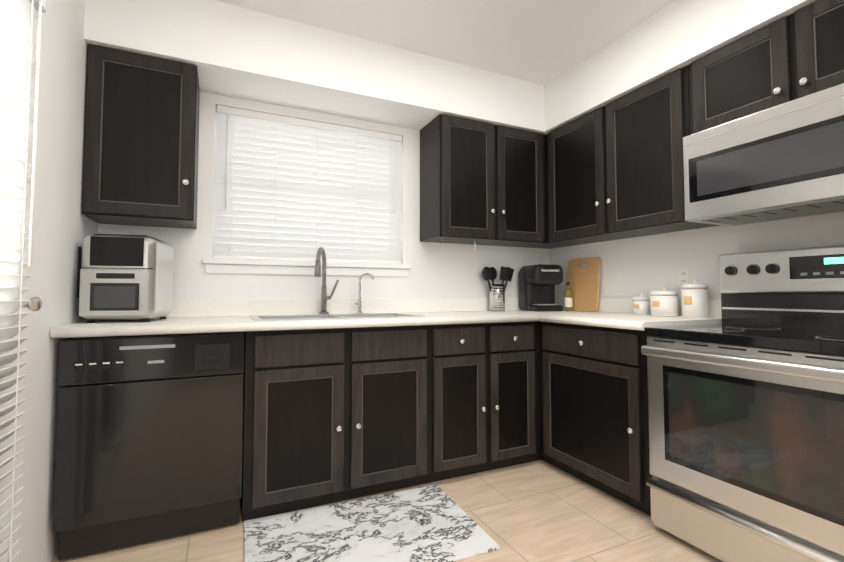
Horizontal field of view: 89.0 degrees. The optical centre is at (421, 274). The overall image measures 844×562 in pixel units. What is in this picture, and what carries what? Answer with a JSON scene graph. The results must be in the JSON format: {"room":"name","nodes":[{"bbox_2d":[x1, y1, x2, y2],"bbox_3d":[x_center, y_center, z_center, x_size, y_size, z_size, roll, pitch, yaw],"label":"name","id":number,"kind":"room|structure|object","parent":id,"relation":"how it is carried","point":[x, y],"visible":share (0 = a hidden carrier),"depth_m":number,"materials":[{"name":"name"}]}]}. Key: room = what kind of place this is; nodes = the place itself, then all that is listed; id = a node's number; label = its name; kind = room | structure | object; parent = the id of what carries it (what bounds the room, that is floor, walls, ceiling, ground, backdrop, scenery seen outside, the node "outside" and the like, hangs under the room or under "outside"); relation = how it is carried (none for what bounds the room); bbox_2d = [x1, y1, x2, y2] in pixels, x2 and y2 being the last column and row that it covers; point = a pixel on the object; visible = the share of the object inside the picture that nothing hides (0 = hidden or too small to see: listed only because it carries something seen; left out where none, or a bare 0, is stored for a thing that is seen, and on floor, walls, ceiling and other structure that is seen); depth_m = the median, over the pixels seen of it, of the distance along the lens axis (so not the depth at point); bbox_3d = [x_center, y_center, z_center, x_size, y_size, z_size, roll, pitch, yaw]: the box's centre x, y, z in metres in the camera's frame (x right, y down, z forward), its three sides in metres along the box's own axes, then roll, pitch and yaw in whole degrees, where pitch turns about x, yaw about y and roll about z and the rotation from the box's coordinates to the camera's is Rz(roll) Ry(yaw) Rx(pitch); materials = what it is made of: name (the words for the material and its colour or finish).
{"room":"kitchen","nodes":[
{"label":"kitchen","id":0,"kind":"room"},
{"bbox_2d":[8,0,87,561],"bbox_3d":[-0.701,-0.226,-0.051,0.120,2.590,5.310,1,-3,-25],"label":"wall","id":1,"kind":"structure","parent":0,"point":[53,272],"depth_m":1.64,"materials":[{"name":"white paint"}]},
{"bbox_2d":[7,248,20,560],"bbox_3d":[-1.085,0.064,0.931,0.020,2.095,0.945,1,-3,-25],"label":"door frame","id":2,"kind":"structure","parent":1,"relation":"attached to","point":[12,448],"depth_m":1.33,"materials":[{"name":"white"}]},
{"bbox_2d":[0,260,42,561],"bbox_3d":[-1.057,0.103,0.934,0.118,2.006,0.745,1,-3,-20],"label":"patio door","id":3,"kind":"structure","parent":1,"relation":"in","point":[34,304],"depth_m":1.23,"materials":[{"name":"white"}]},
{"bbox_2d":[0,0,45,561],"bbox_3d":[-1.015,0.004,0.910,0.073,1.682,0.670,1,-3,-20],"label":"door blinds","id":4,"kind":"object","parent":1,"relation":"attached to","point":[19,26],"visible":1,"depth_m":1.16,"materials":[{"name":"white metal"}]},
{"bbox_2d":[77,247,81,297],"bbox_3d":[-1.599,-0.009,2.033,0.012,0.235,0.170,1,-3,-25],"label":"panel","id":5,"kind":"object","parent":1,"relation":"attached to","point":[79,264],"visible":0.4,"depth_m":1.96,"materials":[{"name":"black plastic"}]},
{"bbox_2d":[80,0,543,321],"bbox_3d":[-0.441,-0.106,2.731,2.700,2.590,0.480,1,-3,-25],"label":"wall","id":6,"kind":"structure","parent":0,"point":[244,58],"depth_m":2.56,"materials":[{"name":"white paint"}]},
{"bbox_2d":[82,44,199,228],"bbox_3d":[-1.426,-0.676,2.224,0.458,0.805,0.364,1,-3,-25],"label":"upper cabinet","id":7,"kind":"object","parent":6,"relation":"attached to","point":[141,147],"visible":1,"depth_m":2.10,"materials":[{"name":"brown paint"}]},
{"bbox_2d":[213,108,216,258],"bbox_3d":[-0.706,-0.538,2.833,1.198,0.916,0.034,1,-3,-25],"label":"window","id":8,"kind":"structure","parent":6,"relation":"in","point":[214,181],"depth_m":2.57,"materials":[{"name":"white"}]},
{"bbox_2d":[202,258,410,276],"bbox_3d":[-0.682,-0.039,2.760,1.300,0.084,0.077,1,-3,-25],"label":"window sill","id":9,"kind":"structure","parent":6,"relation":"attached to","point":[225,266],"depth_m":2.68,"materials":[{"name":"white wood"}]},
{"bbox_2d":[214,105,401,263],"bbox_3d":[-0.683,-0.540,2.785,1.184,0.913,0.060,1,-3,-25],"label":"window blinds","id":10,"kind":"object","parent":6,"relation":"attached to","point":[291,189],"visible":0.92,"depth_m":2.75,"materials":[{"name":"white plastic"}]},
{"bbox_2d":[420,114,573,248],"bbox_3d":[0.597,-0.636,3.164,1.184,0.805,0.364,1,-3,-25],"label":"upper cabinet","id":11,"kind":"object","parent":6,"relation":"attached to","point":[482,183],"visible":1,"depth_m":2.95,"materials":[{"name":"brown paint"}]},
{"bbox_2d":[51,460,722,561],"bbox_3d":[0.724,1.128,0.598,3.460,0.060,5.390,1,-3,-25],"label":"floor","id":12,"kind":"structure","parent":0,"point":[539,511],"depth_m":1.94,"materials":[{"name":"tile"}]},
{"bbox_2d":[53,332,243,560],"bbox_3d":[-1.244,0.709,2.075,0.676,0.880,0.608,1,-3,-25],"label":"dishwasher","id":13,"kind":"object","parent":12,"relation":"on","point":[149,436],"visible":1,"depth_m":1.81,"materials":[{"name":"black plastic"}]},
{"bbox_2d":[244,484,499,561],"bbox_3d":[-0.250,1.147,1.899,0.990,0.012,0.640,1,-3,-23],"label":"rug","id":14,"kind":"object","parent":12,"relation":"on","point":[434,523],"visible":0.98,"depth_m":1.90,"materials":[{"name":"fabric"}]},
{"bbox_2d":[388,321,539,484],"bbox_3d":[0.243,0.744,2.800,0.736,0.892,0.615,1,-3,-25],"label":"base cabinet","id":15,"kind":"object","parent":12,"relation":"on","point":[464,399],"depth_m":2.47,"materials":[{"name":"brown paint"}]},
{"bbox_2d":[49,298,532,337],"bbox_3d":[-0.185,0.216,2.594,3.054,0.141,0.673,1,-3,-25],"label":"countertop","id":16,"kind":"structure","parent":15,"relation":"on","point":[185,316],"depth_m":2.44,"materials":[{"name":"beige laminate"}]},
{"bbox_2d":[79,234,173,322],"bbox_3d":[-1.413,0.021,2.078,0.300,0.402,0.334,1,-3,-15],"label":"toaster oven","id":17,"kind":"object","parent":16,"relation":"on","point":[126,277],"visible":1,"depth_m":1.93,"materials":[{"name":"silver plastic"}]},
{"bbox_2d":[314,247,338,313],"bbox_3d":[-0.577,0.036,2.601,0.181,0.406,0.185,1,-3,-25],"label":"faucet","id":18,"kind":"object","parent":16,"relation":"on","point":[317,273],"visible":1,"depth_m":2.64,"materials":[{"name":"silver metal"}]},
{"bbox_2d":[249,312,424,320],"bbox_3d":[-0.498,0.323,2.473,0.905,0.177,0.495,1,-3,-25],"label":"sink","id":19,"kind":"object","parent":16,"relation":"in","point":[317,316],"visible":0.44,"depth_m":2.53,"materials":[{"name":"silver metal"}]},
{"bbox_2d":[354,273,373,312],"bbox_3d":[-0.376,0.116,2.757,0.133,0.259,0.055,1,-3,-25],"label":"filter faucet","id":20,"kind":"object","parent":16,"relation":"on","point":[359,307],"visible":1,"depth_m":2.75,"materials":[{"name":"silver metal"}]},
{"bbox_2d":[482,266,513,310],"bbox_3d":[0.574,0.103,3.227,0.287,0.335,0.119,1,-3,-25],"label":"utensil holder","id":21,"kind":"object","parent":16,"relation":"on","point":[496,297],"visible":1,"depth_m":3.18,"materials":[{"name":"silver metal"}]},
{"bbox_2d":[518,264,563,311],"bbox_3d":[0.904,0.099,3.268,0.250,0.348,0.306,1,-3,-13],"label":"coffee maker","id":22,"kind":"object","parent":16,"relation":"on","point":[538,283],"visible":0.98,"depth_m":3.21,"materials":[{"name":"black plastic"}]},
{"bbox_2d":[567,257,600,311],"bbox_3d":[1.192,0.073,3.185,0.018,0.390,0.300,7,-5,-25],"label":"cutting board","id":23,"kind":"object","parent":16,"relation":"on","point":[584,285],"visible":0.83,"depth_m":3.15,"materials":[{"name":"brown wood"}]},
{"bbox_2d":[536,321,541,459],"bbox_3d":[0.859,0.756,3.086,0.725,0.892,0.615,1,-3,-25],"label":"base cabinet","id":24,"kind":"object","parent":12,"relation":"on","point":[537,322],"depth_m":2.71,"materials":[{"name":"brown paint"}]},
{"bbox_2d":[539,321,652,515],"bbox_3d":[1.161,0.731,2.498,0.672,0.893,0.843,1,-3,-25],"label":"base cabinet","id":25,"kind":"object","parent":12,"relation":"on","point":[594,404],"visible":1,"depth_m":2.29,"materials":[{"name":"brown paint"}]},
{"bbox_2d":[533,297,721,330],"bbox_3d":[1.169,0.210,2.456,0.714,0.141,0.720,1,-3,-25],"label":"countertop","id":26,"kind":"structure","parent":25,"relation":"on","point":[611,312],"depth_m":2.37,"materials":[{"name":"beige laminate"}]},
{"bbox_2d":[564,282,572,310],"bbox_3d":[1.097,0.163,3.220,0.061,0.215,0.061,1,-3,-25],"label":"oil bottle","id":27,"kind":"object","parent":26,"relation":"on","point":[568,302],"visible":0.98,"depth_m":3.20,"materials":[{"name":"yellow glass"}]},
{"bbox_2d":[632,293,649,314],"bbox_3d":[1.370,0.181,2.683,0.100,0.133,0.100,1,-3,-25],"label":"canister","id":28,"kind":"object","parent":26,"relation":"on","point":[641,304],"visible":0.98,"depth_m":2.65,"materials":[{"name":"white ceramic"}]},
{"bbox_2d":[649,288,678,316],"bbox_3d":[1.420,0.158,2.520,0.148,0.166,0.148,1,-3,-25],"label":"canister","id":29,"kind":"object","parent":26,"relation":"on","point":[663,302],"visible":0.98,"depth_m":2.46,"materials":[{"name":"white ceramic"}]},
{"bbox_2d":[681,281,708,317],"bbox_3d":[1.502,0.133,2.367,0.128,0.203,0.128,1,-3,-25],"label":"canister","id":30,"kind":"object","parent":26,"relation":"on","point":[694,296],"visible":1,"depth_m":2.32,"materials":[{"name":"white ceramic"}]},
{"bbox_2d":[641,245,843,561],"bbox_3d":[1.491,0.509,1.700,0.738,1.272,0.881,1,-3,-25],"label":"range","id":31,"kind":"object","parent":12,"relation":"on","point":[746,424],"visible":1,"depth_m":1.65,"materials":[{"name":"silver metal"}]},
{"bbox_2d":[216,0,675,84],"bbox_3d":[0.724,-1.530,0.713,3.460,0.080,5.390,1,-3,-25],"label":"ceiling","id":32,"kind":"structure","parent":0,"point":[542,42],"depth_m":2.44,"materials":[{"name":"white paint"}]},
{"bbox_2d":[544,0,843,298],"bbox_3d":[2.019,-0.172,1.213,0.480,2.590,5.310,1,-3,-25],"label":"wall","id":33,"kind":"structure","parent":0,"point":[683,32],"depth_m":2.42,"materials":[{"name":"white paint"}]},
{"bbox_2d":[545,65,720,244],"bbox_3d":[1.255,-0.654,2.734,0.355,0.805,1.073,1,-3,-25],"label":"upper cabinet","id":34,"kind":"object","parent":33,"relation":"attached to","point":[614,169],"visible":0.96,"depth_m":2.55,"materials":[{"name":"brown paint"}]},
{"bbox_2d":[678,267,689,286],"bbox_3d":[1.536,0.015,2.520,0.007,0.116,0.070,1,-3,-25],"label":"electrical outlet plate","id":35,"kind":"object","parent":33,"relation":"attached to","point":[683,275],"visible":0.92,"depth_m":2.52,"materials":[{"name":"white plastic"}]},
{"bbox_2d":[688,0,843,134],"bbox_3d":[1.668,-0.900,1.854,0.355,0.389,0.881,1,-3,-25],"label":"upper cabinet","id":36,"kind":"object","parent":33,"relation":"attached to","point":[799,53],"visible":0.81,"depth_m":1.86,"materials":[{"name":"brown paint"}]},
{"bbox_2d":[683,83,843,225],"bbox_3d":[1.633,-0.488,1.814,0.434,0.430,0.867,1,-3,-25],"label":"microwave","id":37,"kind":"object","parent":36,"relation":"attached to","point":[782,161],"visible":1,"depth_m":1.81,"materials":[{"name":"silver metal"}]}
]}

